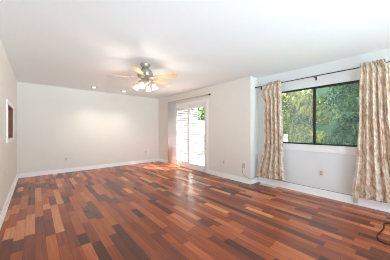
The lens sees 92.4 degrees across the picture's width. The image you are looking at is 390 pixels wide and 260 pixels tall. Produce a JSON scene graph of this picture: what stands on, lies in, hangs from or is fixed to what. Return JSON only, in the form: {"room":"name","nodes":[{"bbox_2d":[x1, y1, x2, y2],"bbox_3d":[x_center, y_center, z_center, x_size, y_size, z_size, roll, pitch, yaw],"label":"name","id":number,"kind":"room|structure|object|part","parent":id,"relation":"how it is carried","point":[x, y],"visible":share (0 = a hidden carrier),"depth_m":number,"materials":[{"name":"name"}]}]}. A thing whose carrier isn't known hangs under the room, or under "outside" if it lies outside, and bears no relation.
{"room":"empty living room","nodes":[
{"label":"empty living room","id":0,"kind":"room"},
{"bbox_2d":[0,38,16,213],"bbox_3d":[-1.604,0.000,1.214,0.160,2.440,9.450,0,0,-41],"label":"wall","id":1,"kind":"structure","parent":0,"point":[8,83],"depth_m":3.02,"materials":[{"name":"paint"}]},
{"bbox_2d":[0,175,17,229],"bbox_3d":[-1.532,1.167,1.275,0.028,0.105,9.130,0,0,-41],"label":"baseboard","id":2,"kind":"structure","parent":1,"relation":"attached to","point":[5,207],"depth_m":2.98,"materials":[{"name":"white paint"}]},
{"bbox_2d":[6,99,13,142],"bbox_3d":[-3.480,-0.140,3.406,0.198,0.705,1.280,0,0,-41],"label":"window","id":3,"kind":"structure","parent":1,"relation":"in","point":[9,107],"depth_m":3.82,"materials":[{"name":"white paint"}]},
{"bbox_2d":[17,82,158,174],"bbox_3d":[-3.023,0.000,6.112,4.050,2.440,0.160,0,0,-41],"label":"wall","id":4,"kind":"structure","parent":0,"point":[85,127],"depth_m":5.62,"materials":[{"name":"paint"}]},
{"bbox_2d":[18,158,157,177],"bbox_3d":[-2.962,1.167,6.041,3.990,0.105,0.028,0,0,-41],"label":"baseboard","id":5,"kind":"structure","parent":4,"relation":"attached to","point":[40,173],"depth_m":5.62,"materials":[{"name":"white paint"}]},
{"bbox_2d":[0,161,389,259],"bbox_3d":[0.110,1.280,2.679,4.670,0.120,9.450,0,0,-41],"label":"floor","id":6,"kind":"structure","parent":0,"point":[157,210],"depth_m":2.49,"materials":[{"name":"brown wood"}]},
{"bbox_2d":[259,183,276,187],"bbox_3d":[1.601,1.216,4.106,0.134,0.007,0.360,0,0,-41],"label":"floor vent","id":7,"kind":"object","parent":6,"relation":"in","point":[268,185],"visible":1,"depth_m":4.09,"materials":[{"name":"metal"}]},
{"bbox_2d":[376,222,389,244],"bbox_3d":[2.634,1.040,2.185,1.226,0.363,0.608,0,0,-31],"label":"power cord","id":8,"kind":"object","parent":6,"relation":"on","point":[386,222],"visible":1,"depth_m":2.19,"materials":[{"name":"black rubber"}]},
{"bbox_2d":[0,0,389,98],"bbox_3d":[0.110,-1.290,2.679,4.670,0.140,9.450,0,0,-41],"label":"ceiling","id":9,"kind":"structure","parent":0,"point":[74,44],"depth_m":2.52,"materials":[{"name":"paint"}]},
{"bbox_2d":[109,62,177,91],"bbox_3d":[-0.938,-0.977,3.501,1.222,0.485,1.193,0,0,-41],"label":"ceiling fan","id":10,"kind":"object","parent":9,"relation":"hanging from","point":[145,74],"visible":1,"depth_m":3.39,"materials":[{"name":"beige wood"}]},
{"bbox_3d":[-0.917,-0.958,3.041,0.136,0.006,0.440,12,0,0],"label":"blade","id":11,"kind":"part","parent":10,"relation":"part of","materials":[{"name":"brown wood"}]},
{"bbox_3d":[-0.934,-0.793,3.276,0.111,0.120,0.113,0,0,-20],"label":"lamp shade","id":12,"kind":"part","parent":10,"relation":"part of","materials":[{"name":"white glass"}]},
{"bbox_3d":[-0.676,-0.958,3.802,0.136,0.006,0.440,-15,-8,35],"label":"blade","id":13,"kind":"part","parent":10,"relation":"part of","materials":[{"name":"brown wood"}]},
{"bbox_3d":[-0.520,-0.958,3.334,0.440,0.006,0.136,0,-12,18],"label":"blade","id":14,"kind":"part","parent":10,"relation":"part of","materials":[{"name":"brown wood"}]},
{"bbox_2d":[159,76,257,180],"bbox_3d":[0.033,0.000,6.008,0.460,2.440,4.290,0,0,-41],"label":"wall","id":15,"kind":"structure","parent":0,"point":[232,105],"depth_m":4.68,"materials":[{"name":"paint"}]},
{"bbox_2d":[168,93,209,164],"bbox_3d":[-0.262,0.092,5.929,0.090,2.185,2.102,0,0,-41],"label":"vertical blind","id":16,"kind":"object","parent":15,"relation":"attached to","point":[172,106],"visible":1,"depth_m":6.47,"materials":[{"name":"white plastic"}]},
{"bbox_3d":[-0.276,-0.978,5.915,0.040,0.035,2.050,0,0,-41],"label":"head rail","id":17,"kind":"part","parent":16,"relation":"part of","materials":[{"name":"black metal"}]},
{"bbox_2d":[173,99,207,172],"bbox_3d":[-0.190,0.169,6.022,0.179,2.103,1.890,0,0,-41],"label":"door","id":18,"kind":"structure","parent":15,"relation":"in","point":[188,106],"depth_m":5.83,"materials":[{"name":"white paint"}]},
{"bbox_3d":[-0.419,0.208,6.351,0.042,1.968,0.888,0,0,-41],"label":"fixed panel","id":19,"kind":"part","parent":18,"relation":"part of","materials":[{"name":"glass"}]},
{"bbox_3d":[0.059,0.208,5.710,0.043,1.968,0.888,0,0,-41],"label":"sliding panel","id":20,"kind":"part","parent":18,"relation":"part of","materials":[{"name":"glass"}]},
{"bbox_2d":[158,158,257,183],"bbox_3d":[0.011,1.165,5.866,0.298,0.110,4.158,0,0,-41],"label":"baseboard","id":21,"kind":"structure","parent":15,"relation":"attached to","point":[224,175],"depth_m":4.64,"materials":[{"name":"white paint"}]},
{"bbox_2d":[258,48,389,201],"bbox_3d":[3.218,0.000,2.515,0.160,2.440,5.160,0,0,-41],"label":"wall","id":22,"kind":"structure","parent":0,"point":[300,167],"depth_m":3.47,"materials":[{"name":"white paint"}]},
{"bbox_2d":[282,80,358,154],"bbox_3d":[2.289,-0.205,3.537,0.122,1.230,1.620,0,0,-41],"label":"window","id":23,"kind":"structure","parent":22,"relation":"in","point":[312,147],"depth_m":3.52,"materials":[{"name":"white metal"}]},
{"bbox_3d":[2.055,-0.269,3.832,0.025,1.070,0.728,0,0,-41],"label":"sliding sash","id":24,"kind":"part","parent":23,"relation":"part of","materials":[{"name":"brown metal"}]},
{"bbox_3d":[2.265,0.345,3.516,0.058,0.130,1.620,0,0,-41],"label":"sill","id":25,"kind":"part","parent":23,"relation":"part of","materials":[{"name":"white paint"}]},
{"bbox_3d":[2.545,-0.269,3.305,0.025,1.070,0.795,0,0,-41],"label":"fixed sash","id":26,"kind":"part","parent":23,"relation":"part of","materials":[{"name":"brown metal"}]},
{"bbox_2d":[255,61,389,89],"bbox_3d":[2.373,-0.968,3.275,0.136,0.076,2.892,0,0,-41],"label":"curtain rod","id":27,"kind":"object","parent":22,"relation":"attached to","point":[388,61],"visible":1,"depth_m":3.42,"materials":[{"name":"metal"}]},
{"bbox_2d":[258,80,284,180],"bbox_3d":[1.642,0.009,4.025,0.136,2.117,0.588,0,0,-41],"label":"curtain","id":28,"kind":"object","parent":27,"relation":"hanging from","point":[271,166],"visible":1,"depth_m":3.96,"materials":[{"name":"beige fabric"}]},
{"bbox_2d":[352,58,389,203],"bbox_3d":[2.716,0.005,2.771,0.137,2.108,0.601,0,0,-41],"label":"curtain","id":29,"kind":"object","parent":27,"relation":"hanging from","point":[371,180],"visible":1,"depth_m":2.78,"materials":[{"name":"beige fabric"}]},
{"bbox_2d":[258,177,389,212],"bbox_3d":[3.104,1.155,2.503,0.028,0.130,4.970,0,0,-41],"label":"baseboard","id":30,"kind":"structure","parent":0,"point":[372,204],"depth_m":3.33,"materials":[{"name":"white paint"}]},
{"label":"outside","id":31,"kind":"structure","parent":0,"visible":0},
{"bbox_2d":[177,152,203,165],"bbox_3d":[0.422,1.285,7.901,3.183,0.050,5.540,0,0,-41],"label":"deck","id":32,"kind":"object","parent":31,"point":[199,159],"visible":0.11,"depth_m":7.99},
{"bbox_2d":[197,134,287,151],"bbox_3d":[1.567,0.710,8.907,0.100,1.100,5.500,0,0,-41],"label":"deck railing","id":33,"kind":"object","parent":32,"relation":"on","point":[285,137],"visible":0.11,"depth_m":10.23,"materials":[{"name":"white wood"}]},
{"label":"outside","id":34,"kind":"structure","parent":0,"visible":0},
{"bbox_3d":[0.550,1.895,7.050,70.000,0.250,70.000,0,0,-41],"label":"ground","id":35,"kind":"structure","parent":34,"visible":0},
{"bbox_2d":[177,108,197,158],"bbox_3d":[-0.691,0.010,8.278,1.990,3.620,0.220,0,0,-41],"label":"wall","id":36,"kind":"structure","parent":35,"relation":"on","point":[181,115],"depth_m":8.39,"materials":[{"name":"white"}]},
{"bbox_2d":[197,120,204,152],"bbox_3d":[0.209,0.545,13.033,4.940,2.450,0.162,0,0,-41],"label":"privacy fence","id":37,"kind":"object","parent":35,"relation":"on","point":[201,123],"visible":0.04,"depth_m":13.08,"materials":[{"name":"white"}]},
{"bbox_2d":[197,108,204,119],"bbox_3d":[0.469,-0.419,17.559,2.931,4.583,3.014,0,0,-20],"label":"tree","id":38,"kind":"object","parent":35,"relation":"on","point":[201,111],"visible":0.09,"depth_m":17.28,"materials":[{"name":"green plant"}]},
{"bbox_2d":[201,84,358,143],"bbox_3d":[15.457,-3.227,18.483,14.076,10.095,40.000,0,0,-41],"label":"hillside","id":39,"kind":"structure","parent":35,"relation":"on","point":[335,125],"depth_m":15.88,"materials":[{"name":"green plant"}]},
{"bbox_2d":[282,89,341,142],"bbox_3d":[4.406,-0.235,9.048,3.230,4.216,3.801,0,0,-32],"label":"leafy tree","id":40,"kind":"object","parent":35,"relation":"on","point":[298,108],"visible":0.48,"depth_m":8.42,"materials":[{"name":"green plant"}]},
{"bbox_2d":[307,130,327,143],"bbox_3d":[4.341,0.931,6.596,0.740,1.892,0.719,0,0,-32],"label":"young tree","id":41,"kind":"object","parent":35,"relation":"on","point":[321,137],"visible":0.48,"depth_m":6.43,"materials":[{"name":"green plant"}]},
{"bbox_2d":[322,84,358,144],"bbox_3d":[10.502,-1.468,11.239,4.840,6.733,4.488,0,0,34],"label":"tree","id":42,"kind":"object","parent":35,"relation":"on","point":[345,90],"visible":0.14,"depth_m":11.43,"materials":[{"name":"green plant"}]},
{"bbox_2d":[328,83,358,144],"bbox_3d":[7.570,-0.916,7.125,3.944,5.577,3.647,0,0,-6],"label":"dense tree","id":43,"kind":"object","parent":35,"relation":"on","point":[355,119],"visible":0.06,"depth_m":7.72,"materials":[{"name":"green plant"}]},
{"bbox_3d":[1.128,0.835,4.353,0.026,0.114,0.070,0,0,-41],"label":"cable plate","id":44,"kind":"object","parent":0,"visible":0},
{"bbox_2d":[242,166,385,202],"bbox_3d":[2.320,0.969,3.171,0.347,0.276,3.404,0,0,-41],"label":"coaxial cable","id":45,"kind":"object","parent":44,"relation":"attached to","point":[242,166],"visible":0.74,"depth_m":3.54,"materials":[{"name":"plastic"}]}
]}

